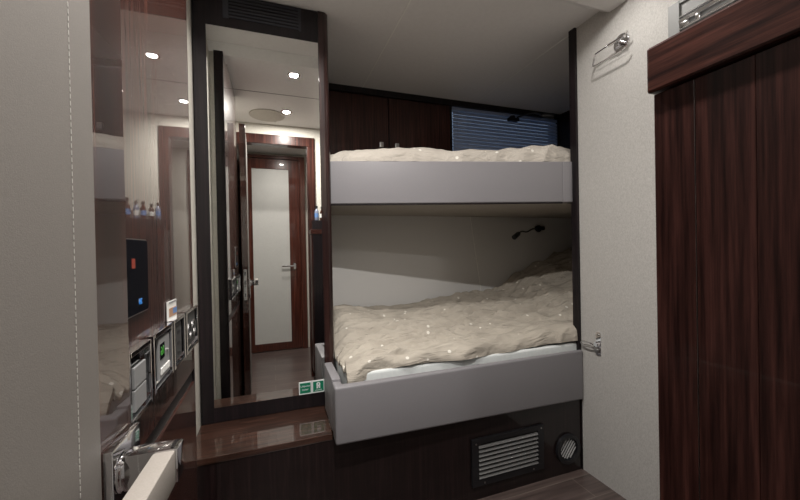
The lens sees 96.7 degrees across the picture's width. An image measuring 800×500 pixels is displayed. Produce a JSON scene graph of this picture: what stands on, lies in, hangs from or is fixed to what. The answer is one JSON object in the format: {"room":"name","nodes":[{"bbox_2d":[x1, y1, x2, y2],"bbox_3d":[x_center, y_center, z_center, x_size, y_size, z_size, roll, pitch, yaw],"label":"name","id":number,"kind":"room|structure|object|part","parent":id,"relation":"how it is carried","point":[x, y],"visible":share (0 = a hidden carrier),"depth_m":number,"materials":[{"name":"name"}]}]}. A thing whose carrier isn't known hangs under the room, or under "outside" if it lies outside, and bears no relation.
{"room":"yacht bunk cabin","nodes":[
{"label":"yacht bunk cabin","id":0,"kind":"room"},
{"bbox_2d":[186,0,201,436],"bbox_3d":[-0.697,0.033,1.044,0.040,2.145,2.365,-1,0,-20],"label":"wall","id":1,"kind":"structure","parent":0,"point":[188,2],"depth_m":1.38,"materials":[{"name":"brown wood"}]},
{"bbox_2d":[0,0,183,499],"bbox_3d":[-0.245,0.110,0.215,0.105,1.963,0.467,-1,0,-17],"label":"door","id":2,"kind":"structure","parent":1,"relation":"in","point":[67,432],"depth_m":0.30,"materials":[{"name":"white paint"}]},
{"bbox_3d":[-0.245,0.099,0.175,0.004,1.850,0.365,-1,0,-17],"label":"leather panel","id":3,"kind":"part","parent":2,"relation":"part of","materials":[{"name":"beige leather"}]},
{"bbox_3d":[-0.300,0.271,0.390,0.016,0.135,0.068,-1,0,-17],"label":"handle plate","id":4,"kind":"part","parent":2,"relation":"part of","materials":[{"name":"silver metal"}]},
{"bbox_3d":[-0.267,0.233,0.388,0.051,0.037,0.023,-1,0,-17],"label":"lever","id":5,"kind":"part","parent":2,"relation":"part of","materials":[{"name":"silver metal"}]},
{"bbox_2d":[262,0,598,113],"bbox_3d":[0.073,-1.077,0.769,3.900,0.050,3.400,-1,0,-20],"label":"ceiling","id":6,"kind":"structure","parent":0,"point":[461,50],"depth_m":1.87,"materials":[{"name":"paint"}]},
{"bbox_2d":[362,0,410,87],"bbox_3d":[-0.068,-1.056,1.823,0.005,0.002,1.060,-1,0,-20],"label":"trim","id":7,"kind":"structure","parent":6,"relation":"attached to","point":[410,0],"depth_m":1.79,"materials":[{"name":"white"}]},
{"bbox_2d":[476,36,567,102],"bbox_3d":[0.707,-1.074,2.169,0.005,0.002,0.930,-1,0,-20],"label":"trim","id":8,"kind":"structure","parent":6,"relation":"attached to","point":[567,36],"depth_m":2.08,"materials":[{"name":"white"}]},
{"bbox_2d":[331,215,571,306],"bbox_3d":[0.410,0.181,2.430,2.000,0.827,0.040,-1,0,-20],"label":"wall","id":9,"kind":"structure","parent":0,"point":[377,260],"depth_m":2.33,"materials":[{"name":"white paint"}]},
{"bbox_2d":[330,161,572,217],"bbox_3d":[0.527,-0.328,2.146,1.939,0.205,0.963,-1,0,-20],"label":"bunk","id":10,"kind":"object","parent":9,"relation":"attached to","point":[365,188],"visible":0.8,"depth_m":1.71,"materials":[{"name":"grey leather"}]},
{"bbox_2d":[470,217,480,289],"bbox_3d":[0.528,0.079,2.450,0.096,0.627,0.005,-1,0,-20],"label":"trim","id":11,"kind":"structure","parent":9,"relation":"attached to","point":[470,217],"depth_m":2.44,"materials":[{"name":"white"}]},
{"bbox_2d":[512,225,544,239],"bbox_3d":[0.900,-0.125,2.507,0.377,0.105,0.054,-1,1,-39],"label":"reading lamp","id":12,"kind":"object","parent":9,"relation":"attached to","point":[538,228],"visible":1,"depth_m":2.52,"materials":[{"name":"black plastic"}]},
{"bbox_2d":[478,469,625,499],"bbox_3d":[0.116,1.117,0.785,3.900,0.050,3.400,-1,0,-20],"label":"floor","id":13,"kind":"structure","parent":0,"point":[579,484],"depth_m":1.59,"materials":[{"name":"brown wood"}]},
{"bbox_2d":[120,0,197,499],"bbox_3d":[-0.510,0.034,0.721,0.049,2.142,0.642,-1,0,-20],"label":"wall panel","id":14,"kind":"object","parent":13,"relation":"on","point":[153,32],"depth_m":0.74,"materials":[{"name":"brown wood"}]},
{"bbox_3d":[-0.436,0.045,0.579,0.005,0.127,0.153,-1,0,-20],"label":"touch panel","id":15,"kind":"part","parent":14,"relation":"part of","materials":[{"name":"black glass"}]},
{"bbox_2d":[129,339,152,422],"bbox_3d":[-0.427,0.212,0.578,0.015,0.109,0.105,-1,0,-20],"label":"light switch","id":16,"kind":"object","parent":14,"relation":"attached to","point":[140,354],"visible":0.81,"depth_m":0.58,"materials":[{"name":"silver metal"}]},
{"bbox_3d":[-0.431,0.212,0.576,0.006,0.103,0.097,-1,0,-20],"label":"plate","id":17,"kind":"part","parent":16,"relation":"part of","materials":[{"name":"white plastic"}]},
{"bbox_2d":[145,322,173,394],"bbox_3d":[-0.470,0.208,0.699,0.015,0.108,0.128,-1,0,-20],"label":"thermostat","id":18,"kind":"object","parent":14,"relation":"attached to","point":[162,336],"visible":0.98,"depth_m":0.69,"materials":[{"name":"silver metal"}]},
{"bbox_3d":[-0.474,0.208,0.697,0.006,0.102,0.120,-1,0,-20],"label":"plate","id":19,"kind":"part","parent":18,"relation":"part of","materials":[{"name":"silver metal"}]},
{"bbox_3d":[-0.473,0.211,0.712,0.005,0.078,0.073,-1,0,-20],"label":"control panel","id":20,"kind":"part","parent":18,"relation":"part of","materials":[{"name":"grey plastic"}]},
{"bbox_2d":[167,313,185,369],"bbox_3d":[-0.513,0.208,0.819,0.015,0.108,0.101,-1,0,-20],"label":"socket","id":21,"kind":"object","parent":14,"relation":"attached to","point":[179,330],"visible":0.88,"depth_m":0.82,"materials":[{"name":"silver metal"}]},
{"bbox_2d":[166,299,176,321],"bbox_3d":[-0.508,0.133,0.796,0.002,0.042,0.065,-1,0,-16],"label":"leaflet","id":22,"kind":"object","parent":21,"relation":"on","point":[171,305],"visible":1,"depth_m":0.79,"materials":[{"name":"white paper"}]},
{"bbox_2d":[169,306,175,316],"bbox_3d":[-0.509,0.138,0.797,0.001,0.019,0.043,-1,0,-16],"label":"picture","id":23,"kind":"object","parent":22,"relation":"attached to","point":[172,309],"depth_m":0.79,"materials":[{"name":"multicoloured"}]},
{"bbox_2d":[180,304,198,354],"bbox_3d":[-0.559,0.208,0.947,0.015,0.108,0.140,-1,0,-20],"label":"power socket","id":24,"kind":"object","parent":14,"relation":"attached to","point":[191,312],"visible":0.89,"depth_m":0.95,"materials":[{"name":"silver metal"}]},
{"bbox_2d":[188,322,191,338],"bbox_3d":[-0.548,0.210,0.927,0.004,0.043,0.043,-1,0,-20],"label":"outlet","id":25,"kind":"object","parent":24,"relation":"attached to","point":[189,323],"depth_m":0.93,"materials":[{"name":"black plastic"}]},
{"bbox_2d":[192,319,195,334],"bbox_3d":[-0.564,0.210,0.973,0.004,0.043,0.043,-1,0,-20],"label":"outlet","id":26,"kind":"object","parent":24,"relation":"attached to","point":[193,320],"depth_m":0.98,"materials":[{"name":"black plastic"}]},
{"bbox_2d":[192,0,334,424],"bbox_3d":[-0.651,0.028,1.780,0.532,2.143,0.610,-1,0,-20],"label":"mirror","id":27,"kind":"object","parent":13,"relation":"on","point":[260,68],"visible":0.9,"depth_m":1.49,"materials":[{"name":"silver glass"}]},
{"bbox_3d":[-0.570,-0.974,1.492,0.440,0.134,0.008,-1,0,-20],"label":"header panel","id":28,"kind":"part","parent":27,"relation":"part of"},
{"bbox_2d":[299,381,311,394],"bbox_3d":[-0.411,0.599,1.546,0.054,0.054,0.003,-1,0,-20],"label":"safety sign","id":29,"kind":"object","parent":27,"relation":"attached to","point":[304,387],"visible":1,"depth_m":1.54,"materials":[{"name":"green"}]},
{"bbox_2d":[312,379,324,392],"bbox_3d":[-0.359,0.598,1.564,0.054,0.054,0.003,-1,0,-20],"label":"safety sign","id":30,"kind":"object","parent":27,"relation":"attached to","point":[317,385],"visible":1,"depth_m":1.56,"materials":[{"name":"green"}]},
{"bbox_2d":[196,405,333,499],"bbox_3d":[-0.504,0.896,1.389,0.516,0.408,0.280,-1,0,-20],"label":"cabinet","id":31,"kind":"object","parent":13,"relation":"on","point":[287,455],"depth_m":1.29,"materials":[{"name":"brown wood"}]},
{"bbox_3d":[-0.478,0.908,1.264,0.479,0.384,0.020,-1,0,-20],"label":"panel","id":32,"kind":"part","parent":31,"relation":"part of","materials":[{"name":"brown wood"}]},
{"bbox_2d":[332,400,580,499],"bbox_3d":[0.556,0.825,2.040,1.994,0.500,0.784,-1,0,-20],"label":"bed base","id":33,"kind":"object","parent":13,"relation":"on","point":[434,463],"visible":0.18,"depth_m":1.48,"materials":[{"name":"brown wood"}]},
{"bbox_2d":[324,350,582,444],"bbox_3d":[0.290,0.604,1.604,1.205,0.262,0.285,-1,0,-20],"label":"bunk","id":34,"kind":"object","parent":33,"relation":"on","point":[376,408],"visible":1,"depth_m":1.44,"materials":[{"name":"grey leather"}]},
{"bbox_2d":[334,341,575,383],"bbox_3d":[0.561,0.515,2.045,1.888,0.114,0.768,-1,0,-20],"label":"mattress","id":35,"kind":"object","parent":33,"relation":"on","point":[552,348],"visible":0.11,"depth_m":1.54,"materials":[{"name":"white fabric"}]},
{"bbox_2d":[333,248,577,382],"bbox_3d":[0.568,0.258,2.034,1.912,0.512,0.787,-1,0,-20],"label":"duvet","id":36,"kind":"object","parent":35,"relation":"on","point":[533,307],"visible":0.71,"depth_m":1.81,"materials":[{"name":"beige fabric"}]},
{"bbox_2d":[471,423,543,487],"bbox_3d":[0.487,0.914,1.590,0.380,0.204,0.015,-1,0,-20],"label":"vent grille","id":37,"kind":"object","parent":33,"relation":"attached to","point":[508,454],"visible":1,"depth_m":1.58,"materials":[{"name":"black metal"}]},
{"bbox_2d":[556,433,580,464],"bbox_3d":[0.806,0.952,1.705,0.140,0.140,0.014,-1,0,-20],"label":"round vent","id":38,"kind":"object","parent":33,"relation":"attached to","point":[568,447],"visible":1,"depth_m":1.70,"materials":[{"name":"black plastic"}]},
{"bbox_2d":[647,0,799,499],"bbox_3d":[0.765,0.411,0.412,1.108,1.343,0.160,-1,0,-20],"label":"wardrobe","id":39,"kind":"object","parent":13,"relation":"on","point":[725,87],"visible":1,"depth_m":0.25,"materials":[{"name":"brown wood"}]},
{"bbox_3d":[0.232,0.440,0.287,0.012,1.137,0.030,-1,0,-20],"label":"panel","id":40,"kind":"part","parent":39,"relation":"part of","materials":[{"name":"brown wood"}]},
{"bbox_3d":[0.754,-0.160,0.407,1.108,0.038,0.160,-1,0,-20],"label":"rail","id":41,"kind":"part","parent":39,"relation":"part of","materials":[{"name":"brown wood"}]},
{"bbox_3d":[0.243,0.440,0.256,0.012,1.137,0.036,-1,0,-20],"label":"panel","id":42,"kind":"part","parent":39,"relation":"part of","materials":[{"name":"brown wood"}]},
{"bbox_3d":[0.264,0.440,0.197,0.012,1.137,0.090,-1,0,-20],"label":"panel","id":43,"kind":"part","parent":39,"relation":"part of","materials":[{"name":"brown wood"}]},
{"bbox_2d":[548,110,569,148],"bbox_3d":[1.468,-0.019,2.490,0.040,2.145,1.100,-1,0,-20],"label":"wall","id":44,"kind":"structure","parent":0,"point":[564,122],"depth_m":2.82,"materials":[{"name":"brown wood"}]},
{"bbox_2d":[329,83,559,119],"bbox_3d":[0.363,-1.051,2.568,1.944,0.039,0.068,-1,0,-20],"label":"trim","id":45,"kind":"structure","parent":44,"relation":"attached to","point":[332,87],"depth_m":2.48,"materials":[{"name":"brown wood"}]},
{"bbox_2d":[576,0,678,499],"bbox_3d":[1.121,-0.002,1.100,0.040,2.145,1.366,-1,0,-20],"label":"wall","id":46,"kind":"structure","parent":0,"point":[616,126],"depth_m":1.53,"materials":[{"name":"white paint"}]},
{"bbox_2d":[568,28,582,468],"bbox_3d":[0.864,-0.002,1.746,0.017,2.145,0.036,-1,0,-20],"label":"trim","id":47,"kind":"structure","parent":46,"relation":"attached to","point":[572,34],"depth_m":1.73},
{"bbox_2d":[580,332,601,355],"bbox_3d":[0.893,0.431,1.670,0.024,0.110,0.100,-1,0,-20],"label":"door latch","id":48,"kind":"object","parent":46,"relation":"attached to","point":[597,346],"visible":1,"depth_m":1.64,"materials":[{"name":"silver metal"}]},
{"bbox_3d":[0.914,0.431,1.639,0.005,0.110,0.026,-1,0,-20],"label":"wall plate","id":49,"kind":"part","parent":48,"relation":"part of","materials":[{"name":"silver metal"}]},
{"bbox_2d":[559,0,625,11],"bbox_3d":[0.127,-1.039,1.248,1.691,0.036,0.145,-1,0,-20],"label":"trim","id":50,"kind":"structure","parent":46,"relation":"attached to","point":[598,5],"depth_m":1.50,"materials":[{"name":"paint"}]},
{"bbox_2d":[592,30,629,66],"bbox_3d":[0.907,-0.863,1.524,0.043,0.090,0.174,-1,0,-20],"label":"towel holder","id":51,"kind":"object","parent":46,"relation":"attached to","point":[622,40],"visible":1,"depth_m":1.49,"materials":[{"name":"silver metal"}]},
{"bbox_2d":[668,0,737,37],"bbox_3d":[1.098,-0.763,1.033,0.018,0.268,0.607,-1,0,-20],"label":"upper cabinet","id":52,"kind":"object","parent":46,"relation":"attached to","point":[683,14],"visible":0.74,"depth_m":1.25,"materials":[{"name":"silver metal"}]},
{"bbox_3d":[1.101,-0.763,1.034,0.012,0.268,0.607,-1,0,-20],"label":"frame","id":53,"kind":"part","parent":52,"relation":"part of","materials":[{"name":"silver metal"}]},
{"bbox_3d":[1.105,-0.763,1.034,0.004,0.244,0.533,-1,0,-20],"label":"inset panel","id":54,"kind":"part","parent":52,"relation":"part of","materials":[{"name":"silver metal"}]},
{"bbox_3d":[0.113,0.007,2.536,2.560,2.145,0.040,-1,0,-20],"label":"wall","id":55,"kind":"structure","parent":0,"visible":0},
{"bbox_2d":[329,91,388,154],"bbox_3d":[-0.310,-0.663,2.324,0.488,0.705,0.073,-1,0,-20],"label":"locker","id":56,"kind":"object","parent":55,"relation":"attached to","point":[356,121],"visible":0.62,"depth_m":2.32,"materials":[{"name":"brown wood"}]},
{"bbox_2d":[388,98,449,150],"bbox_3d":[0.140,-0.673,2.485,0.460,0.705,0.073,-1,0,-20],"label":"locker","id":57,"kind":"object","parent":55,"relation":"attached to","point":[411,124],"visible":0.52,"depth_m":2.46,"materials":[{"name":"brown wood"}]},
{"bbox_2d":[450,106,558,150],"bbox_3d":[0.817,-0.748,2.739,0.985,0.585,0.049,-1,0,-20],"label":"window","id":58,"kind":"structure","parent":55,"relation":"in","point":[557,123],"depth_m":2.55,"materials":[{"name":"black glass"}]},
{"bbox_2d":[452,107,556,150],"bbox_3d":[0.824,-0.758,2.729,0.947,0.564,0.031,-1,0,-20],"label":"blind","id":59,"kind":"object","parent":58,"relation":"attached to","point":[460,112],"visible":0.52,"depth_m":2.69,"materials":[{"name":"blue"}]},
{"bbox_3d":[0.818,-1.030,2.728,0.947,0.020,0.028,-1,0,-20],"label":"head rail","id":60,"kind":"part","parent":59,"relation":"part of","materials":[{"name":"blue"}]},
{"bbox_2d":[507,112,554,121],"bbox_3d":[0.945,-0.963,2.579,0.093,0.118,0.359,-1,0,-32],"label":"reading lamp","id":61,"kind":"object","parent":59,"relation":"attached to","point":[511,118],"visible":1,"depth_m":2.55,"materials":[{"name":"black plastic"}]},
{"bbox_3d":[0.527,-0.349,2.133,1.918,0.163,0.838,-1,0,-20],"label":"mattress","id":62,"kind":"object","parent":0,"visible":0},
{"bbox_2d":[330,144,569,161],"bbox_3d":[0.522,-0.477,2.121,1.910,0.129,0.868,-1,0,-20],"label":"quilt","id":63,"kind":"object","parent":62,"relation":"on","point":[533,153],"visible":0.27,"depth_m":1.73,"materials":[{"name":"beige fabric"}]}
]}

